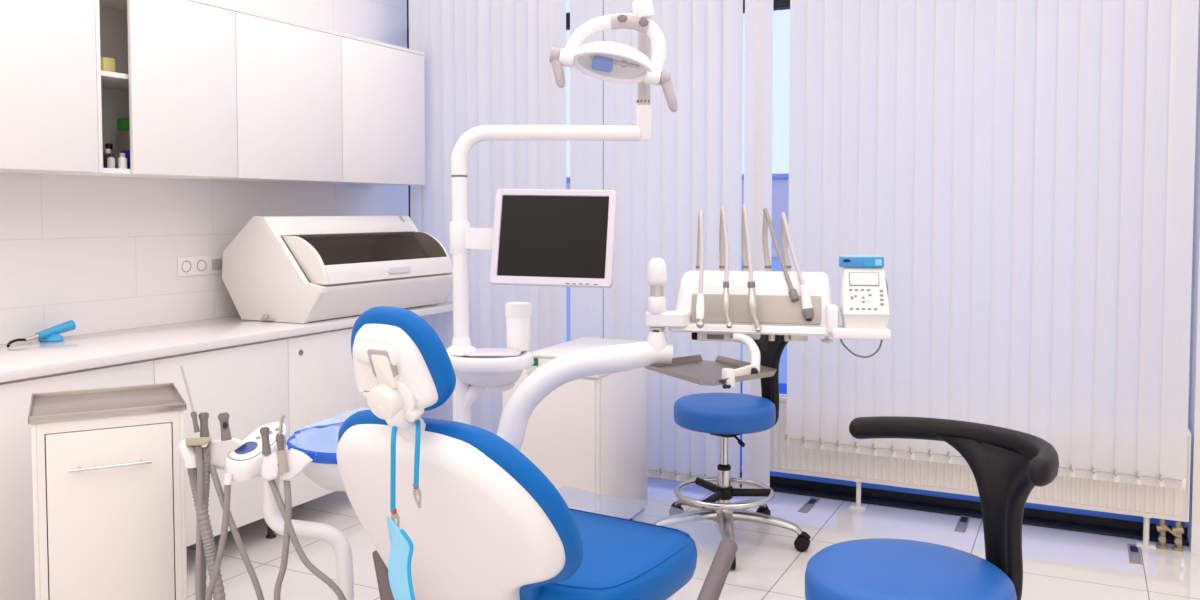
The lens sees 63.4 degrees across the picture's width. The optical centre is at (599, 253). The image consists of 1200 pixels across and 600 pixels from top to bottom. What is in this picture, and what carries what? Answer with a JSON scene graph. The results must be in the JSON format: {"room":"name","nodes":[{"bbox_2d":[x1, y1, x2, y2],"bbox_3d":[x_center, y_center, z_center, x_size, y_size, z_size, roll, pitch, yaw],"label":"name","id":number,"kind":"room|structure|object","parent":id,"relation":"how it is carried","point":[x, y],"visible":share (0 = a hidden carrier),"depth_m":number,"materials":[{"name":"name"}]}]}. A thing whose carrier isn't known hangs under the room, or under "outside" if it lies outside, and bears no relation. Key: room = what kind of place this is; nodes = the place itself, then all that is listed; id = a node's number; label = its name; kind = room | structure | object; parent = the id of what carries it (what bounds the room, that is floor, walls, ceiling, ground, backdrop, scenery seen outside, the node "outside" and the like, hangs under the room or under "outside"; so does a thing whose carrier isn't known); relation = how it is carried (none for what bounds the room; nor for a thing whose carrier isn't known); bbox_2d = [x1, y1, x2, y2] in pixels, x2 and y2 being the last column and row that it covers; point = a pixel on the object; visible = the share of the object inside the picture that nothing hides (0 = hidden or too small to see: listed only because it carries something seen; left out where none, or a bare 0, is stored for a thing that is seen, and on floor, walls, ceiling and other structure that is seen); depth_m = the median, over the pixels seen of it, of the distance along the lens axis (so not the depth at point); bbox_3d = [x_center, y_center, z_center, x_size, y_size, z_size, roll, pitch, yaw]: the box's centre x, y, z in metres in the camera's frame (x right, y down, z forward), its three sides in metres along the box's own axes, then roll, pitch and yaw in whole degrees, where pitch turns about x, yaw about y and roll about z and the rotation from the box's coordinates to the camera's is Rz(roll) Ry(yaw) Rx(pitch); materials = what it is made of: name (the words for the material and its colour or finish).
{"room":"dental clinic","nodes":[
{"label":"dental clinic","id":0,"kind":"room"},
{"bbox_2d":[0,0,408,343],"bbox_3d":[-2.677,-0.218,2.579,0.100,2.900,6.840,1,3,26],"label":"wall","id":1,"kind":"structure","parent":0,"point":[98,253],"depth_m":4.03,"materials":[{"name":"tile"}]},
{"bbox_2d":[0,0,97,173],"bbox_3d":[-2.085,-0.630,3.245,0.350,0.702,0.637,1,3,26],"label":"upper cabinet","id":2,"kind":"object","parent":1,"relation":"attached to","point":[48,86],"visible":1,"depth_m":3.29,"materials":[{"name":"laminate"}]},
{"bbox_2d":[46,0,237,178],"bbox_3d":[-1.801,-0.655,3.815,0.350,0.702,0.637,1,3,26],"label":"upper cabinet","id":3,"kind":"object","parent":1,"relation":"attached to","point":[173,78],"visible":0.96,"depth_m":3.80,"materials":[{"name":"laminate"}]},
{"bbox_2d":[103,149,110,167],"bbox_3d":[-1.827,-0.350,3.608,0.030,0.075,0.030,1,3,26],"label":"bottle","id":4,"kind":"object","parent":3,"relation":"in","point":[107,151],"visible":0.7,"depth_m":3.60,"materials":[{"name":"brown plastic"}]},
{"bbox_2d":[101,57,114,71],"bbox_3d":[-1.865,-0.696,3.629,0.100,0.063,0.050,1,3,26],"label":"box","id":5,"kind":"object","parent":3,"relation":"on","point":[107,64],"visible":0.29,"depth_m":3.60,"materials":[{"name":"yellow cardboard"}]},
{"bbox_2d":[103,143,114,163],"bbox_3d":[-1.858,-0.366,3.679,0.040,0.100,0.040,1,3,26],"label":"bottle","id":6,"kind":"object","parent":3,"relation":"in","point":[107,145],"visible":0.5,"depth_m":3.67,"materials":[{"name":"grey plastic"}]},
{"bbox_2d":[107,154,114,167],"bbox_3d":[-1.793,-0.338,3.564,0.026,0.055,0.026,1,3,26],"label":"bottle","id":7,"kind":"object","parent":3,"relation":"in","point":[110,160],"visible":0.91,"depth_m":3.56,"materials":[{"name":"grey plastic"}]},
{"bbox_2d":[101,70,128,90],"bbox_3d":[-1.808,-0.663,3.818,0.315,0.018,0.601,1,3,26],"label":"shelf","id":8,"kind":"object","parent":3,"relation":"attached to","point":[110,81],"depth_m":3.66,"materials":[{"name":"paint"}]},
{"bbox_2d":[118,153,126,168],"bbox_3d":[-1.777,-0.343,3.618,0.032,0.060,0.032,1,3,26],"label":"bottle","id":9,"kind":"object","parent":3,"relation":"in","point":[122,160],"visible":0.92,"depth_m":3.61,"materials":[{"name":"white plastic"}]},
{"bbox_2d":[117,118,129,161],"bbox_3d":[-1.848,-0.425,3.832,0.100,0.205,0.100,1,3,26],"label":"storage jar","id":10,"kind":"object","parent":3,"relation":"in","point":[123,124],"visible":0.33,"depth_m":3.78,"materials":[{"name":"green"}]},
{"bbox_2d":[120,150,129,168],"bbox_3d":[-1.772,-0.352,3.674,0.060,0.072,0.050,1,3,26],"label":"box","id":11,"kind":"object","parent":3,"relation":"in","point":[127,152],"visible":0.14,"depth_m":3.65,"materials":[{"name":"blue cardboard"}]},
{"bbox_2d":[177,255,222,276],"bbox_3d":[-1.768,0.053,4.290,0.014,0.084,0.245,1,3,26],"label":"wall socket","id":12,"kind":"object","parent":1,"relation":"attached to","point":[212,264],"visible":0.98,"depth_m":4.28,"materials":[{"name":"white plastic"}]},
{"bbox_2d":[181,260,190,271],"bbox_3d":[-1.800,0.057,4.226,0.006,0.052,0.052,1,3,26],"label":"socket","id":13,"kind":"object","parent":12,"relation":"attached to","point":[185,264],"depth_m":4.22,"materials":[{"name":"beige plastic"}]},
{"bbox_2d":[197,260,206,270],"bbox_3d":[-1.763,0.053,4.299,0.006,0.052,0.052,1,3,26],"label":"socket","id":14,"kind":"object","parent":12,"relation":"attached to","point":[201,264],"depth_m":4.30,"materials":[{"name":"beige plastic"}]},
{"bbox_2d":[189,7,342,182],"bbox_3d":[-1.517,-0.680,4.384,0.350,0.702,0.637,1,3,26],"label":"upper cabinet","id":15,"kind":"object","parent":1,"relation":"attached to","point":[289,92],"visible":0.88,"depth_m":4.28,"materials":[{"name":"laminate"}]},
{"bbox_2d":[303,33,424,185],"bbox_3d":[-1.230,-0.705,4.958,0.350,0.702,0.647,1,3,26],"label":"upper cabinet","id":16,"kind":"object","parent":1,"relation":"attached to","point":[383,84],"visible":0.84,"depth_m":4.85,"materials":[{"name":"laminate"}]},
{"bbox_2d":[186,477,1199,599],"bbox_3d":[-0.292,1.311,1.489,5.400,0.060,6.900,1,3,26],"label":"floor","id":17,"kind":"structure","parent":0,"point":[1059,564],"depth_m":3.82,"materials":[{"name":"tile"}]},
{"bbox_2d":[0,359,153,599],"bbox_3d":[-1.970,0.788,3.278,0.578,0.829,0.642,1,3,26],"label":"base cabinet","id":18,"kind":"object","parent":17,"relation":"on","point":[17,565],"visible":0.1,"depth_m":3.00,"materials":[{"name":"laminate"}]},
{"bbox_2d":[0,301,452,382],"bbox_3d":[-1.559,0.321,4.061,0.599,0.034,2.745,1,3,26],"label":"countertop","id":19,"kind":"structure","parent":18,"relation":"on","point":[34,358],"depth_m":3.58,"materials":[{"name":"laminate"}]},
{"bbox_2d":[7,320,75,346],"bbox_3d":[-2.054,0.291,3.557,0.086,0.070,0.280,1,3,26],"label":"light","id":20,"kind":"object","parent":19,"relation":"on","point":[52,334],"visible":1,"depth_m":3.58,"materials":[{"name":"blue plastic"}]},
{"bbox_2d":[222,215,452,323],"bbox_3d":[-1.209,0.048,4.649,0.577,0.457,1.030,1,3,26],"label":"dental sterilizer","id":21,"kind":"object","parent":19,"relation":"on","point":[289,269],"visible":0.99,"depth_m":4.33,"materials":[{"name":"beige plastic"}]},
{"bbox_2d":[263,215,414,236],"bbox_3d":[-1.231,-0.136,4.663,0.134,0.088,0.954,1,3,26],"label":"hood","id":22,"kind":"object","parent":21,"relation":"attached to","point":[375,225],"depth_m":4.59,"materials":[{"name":"beige plastic"}]},
{"bbox_2d":[28,383,186,599],"bbox_3d":[-1.415,0.820,2.809,0.384,0.806,0.396,-1,3,-29],"label":"trolley","id":23,"kind":"object","parent":17,"relation":"on","point":[108,465],"visible":1,"depth_m":2.66,"materials":[{"name":"white laminate"}]},
{"bbox_2d":[150,338,288,546],"bbox_3d":[-1.683,0.763,3.853,0.578,0.829,0.643,1,3,26],"label":"base cabinet","id":24,"kind":"object","parent":17,"relation":"on","point":[248,382],"visible":0.35,"depth_m":3.75,"materials":[{"name":"laminate"}]},
{"bbox_2d":[178,421,353,599],"bbox_3d":[-0.887,0.855,2.667,0.517,0.748,0.225,0,3,9],"label":"holder","id":25,"kind":"object","parent":17,"relation":"on","point":[244,459],"visible":0.8,"depth_m":2.63,"materials":[{"name":"white plastic"}]},
{"bbox_2d":[180,366,203,599],"bbox_3d":[-1.012,0.767,2.611,0.222,0.935,0.043,0,3,-4],"label":"saliva ejector","id":26,"kind":"object","parent":25,"relation":"in","point":[198,449],"visible":1,"depth_m":2.59,"materials":[{"name":"grey plastic"}]},
{"bbox_2d":[198,412,209,599],"bbox_3d":[-1.007,0.832,2.664,0.188,0.810,0.058,-1,3,-16],"label":"suction handpiece","id":27,"kind":"object","parent":25,"relation":"in","point":[203,416],"visible":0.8,"depth_m":2.62,"materials":[{"name":"grey plastic"}]},
{"bbox_2d":[187,468,225,599],"bbox_3d":[-0.964,0.901,2.591,0.311,0.677,0.054,1,3,14],"label":"hose","id":28,"kind":"object","parent":25,"relation":"hanging from","point":[207,538],"visible":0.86,"depth_m":2.59,"materials":[{"name":"grey plastic"}]},
{"bbox_2d":[205,473,231,599],"bbox_3d":[-0.998,0.912,2.606,0.144,0.651,0.043,0,3,-5],"label":"hose","id":29,"kind":"object","parent":25,"relation":"hanging from","point":[227,477],"visible":1,"depth_m":2.58,"materials":[{"name":"grey plastic"}]},
{"bbox_2d":[209,412,263,599],"bbox_3d":[-0.895,0.830,2.612,0.319,0.809,0.050,0,3,1],"label":"suction handpiece","id":30,"kind":"object","parent":25,"relation":"in","point":[223,418],"visible":1,"depth_m":2.59,"materials":[{"name":"grey plastic"}]},
{"bbox_2d":[274,414,291,599],"bbox_3d":[-0.767,0.828,2.572,0.182,0.816,0.052,0,3,-9],"label":"syringe","id":31,"kind":"object","parent":25,"relation":"in","point":[280,438],"visible":1,"depth_m":2.54,"materials":[{"name":"grey plastic"}]},
{"bbox_2d":[259,427,345,599],"bbox_3d":[-0.697,0.846,2.559,0.388,0.783,0.051,0,3,1],"label":"suction handpiece","id":32,"kind":"object","parent":25,"relation":"in","point":[264,431],"visible":1,"depth_m":2.54,"materials":[{"name":"grey plastic"}]},
{"bbox_2d":[284,327,369,518],"bbox_3d":[-1.393,0.738,4.427,0.585,0.829,0.645,1,3,26],"label":"base cabinet","id":33,"kind":"object","parent":17,"relation":"on","point":[322,387],"visible":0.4,"depth_m":4.16,"materials":[{"name":"laminate"}]},
{"bbox_2d":[337,306,737,599],"bbox_3d":[-0.133,0.688,2.429,0.914,1.180,1.010,2,3,31],"label":"dental chair","id":34,"kind":"object","parent":17,"relation":"on","point":[489,524],"visible":0.95,"depth_m":2.17,"materials":[{"name":"white plastic"},{"name":"blue faux leather"}]},
{"bbox_2d":[387,516,414,599],"bbox_3d":[-0.412,0.661,2.043,0.074,0.213,0.016,0,3,9],"label":"bib","id":35,"kind":"object","parent":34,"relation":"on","point":[401,550],"visible":1,"depth_m":2.04,"materials":[{"name":"blue paper"}]},
{"bbox_2d":[390,420,421,526],"bbox_3d":[-0.412,0.469,2.124,0.065,0.221,0.174,0,3,-2],"label":"holder","id":36,"kind":"object","parent":34,"relation":"hanging from","point":[393,510],"visible":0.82,"depth_m":2.04,"materials":[{"name":"blue"}]},
{"bbox_2d":[415,177,672,599],"bbox_3d":[-0.196,0.493,2.930,0.811,1.450,0.296,1,3,19],"label":"dental unit arm","id":37,"kind":"object","parent":17,"relation":"on","point":[474,374],"visible":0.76,"depth_m":2.89,"materials":[{"name":"white plastic"}]},
{"bbox_2d":[291,426,344,490],"bbox_3d":[-0.637,0.644,2.790,0.468,0.279,0.242,-1,3,-30],"label":"bowl","id":38,"kind":"object","parent":37,"relation":"attached to","point":[327,476],"visible":0.23,"depth_m":2.76,"materials":[{"name":"white ceramic"}]},
{"bbox_2d":[287,422,343,463],"bbox_3d":[-0.720,0.545,2.782,0.331,0.150,0.309,-1,3,-12],"label":"liner","id":39,"kind":"object","parent":38,"relation":"on","point":[317,457],"visible":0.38,"depth_m":2.65,"materials":[{"name":"blue plastic"}]},
{"bbox_2d":[464,348,521,355],"bbox_3d":[-0.328,0.303,2.987,0.170,0.008,0.120,0,3,0],"label":"dish","id":40,"kind":"object","parent":37,"relation":"on","point":[480,351],"visible":0.79,"depth_m":2.95,"materials":[{"name":"white plastic"}]},
{"bbox_2d":[505,302,531,350],"bbox_3d":[-0.257,0.229,3.057,0.083,0.150,0.083,1,3,26],"label":"cup","id":41,"kind":"object","parent":37,"relation":"on","point":[517,314],"visible":0.93,"depth_m":3.02,"materials":[{"name":"white plastic"}]},
{"bbox_2d":[450,189,617,287],"bbox_3d":[-0.211,-0.048,2.931,0.527,0.294,0.111,1,3,12],"label":"monitor","id":42,"kind":"object","parent":37,"relation":"attached to","point":[537,237],"visible":1,"depth_m":2.90,"materials":[{"name":"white plastic"}]},
{"bbox_2d":[451,0,677,176],"bbox_3d":[-0.115,-0.632,2.910,0.689,0.802,0.205,0,3,0],"label":"light","id":43,"kind":"object","parent":37,"relation":"on","point":[616,62],"visible":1,"depth_m":2.90,"materials":[{"name":"white plastic"}]},
{"bbox_2d":[645,204,832,342],"bbox_3d":[0.438,0.055,2.953,0.573,0.411,0.309,1,3,12],"label":"console","id":44,"kind":"object","parent":37,"relation":"attached to","point":[778,295],"visible":0.95,"depth_m":2.88,"materials":[{"name":"white plastic"}]},
{"bbox_2d":[696,294,703,327],"bbox_3d":[0.291,0.186,2.823,0.025,0.138,0.042,0,3,8],"label":"handpiece","id":45,"kind":"object","parent":44,"relation":"on","point":[700,298],"visible":1,"depth_m":2.81,"materials":[{"name":"white plastic"}]},
{"bbox_2d":[645,333,776,388],"bbox_3d":[0.320,0.296,2.870,0.298,0.132,0.416,-1,3,-27],"label":"tray","id":46,"kind":"object","parent":44,"relation":"attached to","point":[724,371],"visible":0.99,"depth_m":2.82,"materials":[{"name":"metal"}]},
{"bbox_2d":[722,281,731,327],"bbox_3d":[0.368,0.149,2.823,0.025,0.135,0.045,-1,3,-16],"label":"handpiece","id":47,"kind":"object","parent":44,"relation":"on","point":[726,303],"visible":1,"depth_m":2.81,"materials":[{"name":"silver metal"}]},
{"bbox_2d":[747,281,761,331],"bbox_3d":[0.446,0.154,2.823,0.030,0.146,0.052,-2,3,-32],"label":"handpiece","id":48,"kind":"object","parent":44,"relation":"on","point":[752,302],"visible":1,"depth_m":2.81,"materials":[{"name":"silver metal"}]},
{"bbox_2d":[800,284,813,320],"bbox_3d":[0.600,0.143,2.824,0.031,0.107,0.049,-1,3,-29],"label":"handpiece","id":49,"kind":"object","parent":44,"relation":"on","point":[807,308],"visible":1,"depth_m":2.81,"materials":[{"name":"white plastic"}]},
{"bbox_2d":[825,267,890,357],"bbox_3d":[0.738,0.169,2.777,0.179,0.256,0.110,0,3,7],"label":"control keypad","id":50,"kind":"object","parent":44,"relation":"attached to","point":[864,304],"visible":0.99,"depth_m":2.75,"materials":[{"name":"beige plastic"}]},
{"bbox_2d":[839,256,883,267],"bbox_3d":[0.753,0.024,2.803,0.122,0.032,0.051,0,3,8],"label":"pack","id":51,"kind":"object","parent":50,"relation":"on","point":[844,261],"visible":1,"depth_m":2.78,"materials":[{"name":"blue"}]},
{"bbox_2d":[503,337,647,519],"bbox_3d":[-0.095,0.780,4.189,0.441,0.765,0.566,1,3,23],"label":"base cabinet","id":52,"kind":"object","parent":17,"relation":"on","point":[588,436],"visible":0.45,"depth_m":3.94,"materials":[{"name":"white laminate"}]},
{"bbox_2d":[653,334,810,569],"bbox_3d":[0.521,0.728,3.975,0.672,0.888,0.650,2,3,41],"label":"stool","id":53,"kind":"object","parent":17,"relation":"on","point":[724,415],"visible":0.81,"depth_m":3.89,"materials":[{"name":"blue leather"}]},
{"bbox_2d":[798,497,819,512],"bbox_3d":[0.957,1.151,4.445,0.042,0.003,0.236,1,3,26],"label":"floor slot","id":54,"kind":"object","parent":17,"relation":"on","point":[811,502],"visible":1,"depth_m":4.44,"materials":[{"name":"grey metal"}]},
{"bbox_2d":[805,416,1058,599],"bbox_3d":[0.641,0.814,2.020,0.694,0.888,0.668,1,3,26],"label":"stool","id":55,"kind":"object","parent":17,"relation":"on","point":[1006,464],"visible":1,"depth_m":2.02,"materials":[{"name":"leather"}]},
{"bbox_2d":[954,515,970,532],"bbox_3d":[1.561,1.162,4.182,0.042,0.003,0.236,1,3,26],"label":"floor slot","id":56,"kind":"object","parent":17,"relation":"on","point":[963,521],"visible":1,"depth_m":4.17,"materials":[{"name":"grey"}]},
{"bbox_2d":[770,394,1190,551],"bbox_3d":[1.565,0.922,4.213,1.694,0.480,0.088,1,3,26],"label":"radiator","id":57,"kind":"object","parent":17,"relation":"on","point":[1147,502],"visible":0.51,"depth_m":4.18,"materials":[{"name":"metal"}]},
{"bbox_2d":[1127,543,1141,564],"bbox_3d":[2.098,1.178,3.814,0.042,0.003,0.236,1,3,26],"label":"floor slot","id":58,"kind":"object","parent":17,"relation":"on","point":[1135,555],"visible":1,"depth_m":3.80,"materials":[{"name":"grey"}]},
{"bbox_2d":[1186,0,1199,553],"bbox_3d":[2.974,-0.263,3.604,1.300,2.900,0.280,1,3,26],"label":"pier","id":59,"kind":"object","parent":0,"point":[1193,526],"visible":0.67,"depth_m":3.86,"materials":[{"name":"white paint"}]},
{"bbox_2d":[407,0,1186,536],"bbox_3d":[0.630,-0.316,4.840,4.000,2.900,0.098,1,3,26],"label":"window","id":60,"kind":"structure","parent":59,"relation":"attached to","point":[1091,517],"depth_m":4.43,"materials":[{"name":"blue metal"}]},
{"bbox_2d":[740,483,1188,545],"bbox_3d":[0.639,1.130,4.810,3.900,0.012,0.084,1,3,26],"label":"trim","id":61,"kind":"structure","parent":60,"relation":"attached to","point":[1072,526],"depth_m":4.32,"materials":[{"name":"black metal"}]},
{"bbox_3d":[-0.259,-1.659,1.427,5.400,0.080,7.050,1,3,26],"label":"ceiling","id":62,"kind":"structure","parent":0,"visible":0},
{"bbox_2d":[409,0,772,488],"bbox_3d":[-0.128,-0.345,4.836,2.052,2.842,0.050,1,3,26],"label":"vertical blind","id":63,"kind":"object","parent":62,"relation":"hanging from","point":[486,62],"visible":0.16,"depth_m":4.71,"materials":[{"name":"white fabric"}]},
{"bbox_2d":[785,0,1198,488],"bbox_3d":[1.542,-0.421,3.999,1.583,2.617,0.050,1,3,26],"label":"vertical blind","id":64,"kind":"object","parent":62,"relation":"hanging from","point":[1020,173],"visible":0.83,"depth_m":3.95,"materials":[{"name":"white fabric"}]},
{"label":"outside","id":65,"kind":"structure","parent":0,"visible":0},
{"bbox_2d":[566,256,786,466],"bbox_3d":[9.057,-0.594,48.441,100.000,0.150,85.250,1,3,26],"label":"ground","id":66,"kind":"structure","parent":65,"point":[775,263],"depth_m":10.00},
{"bbox_2d":[566,173,788,256],"bbox_3d":[-2.504,-1.577,39.209,31.700,2.620,8.200,1,3,26],"label":"building","id":67,"kind":"structure","parent":66,"relation":"on","point":[780,182],"depth_m":30.68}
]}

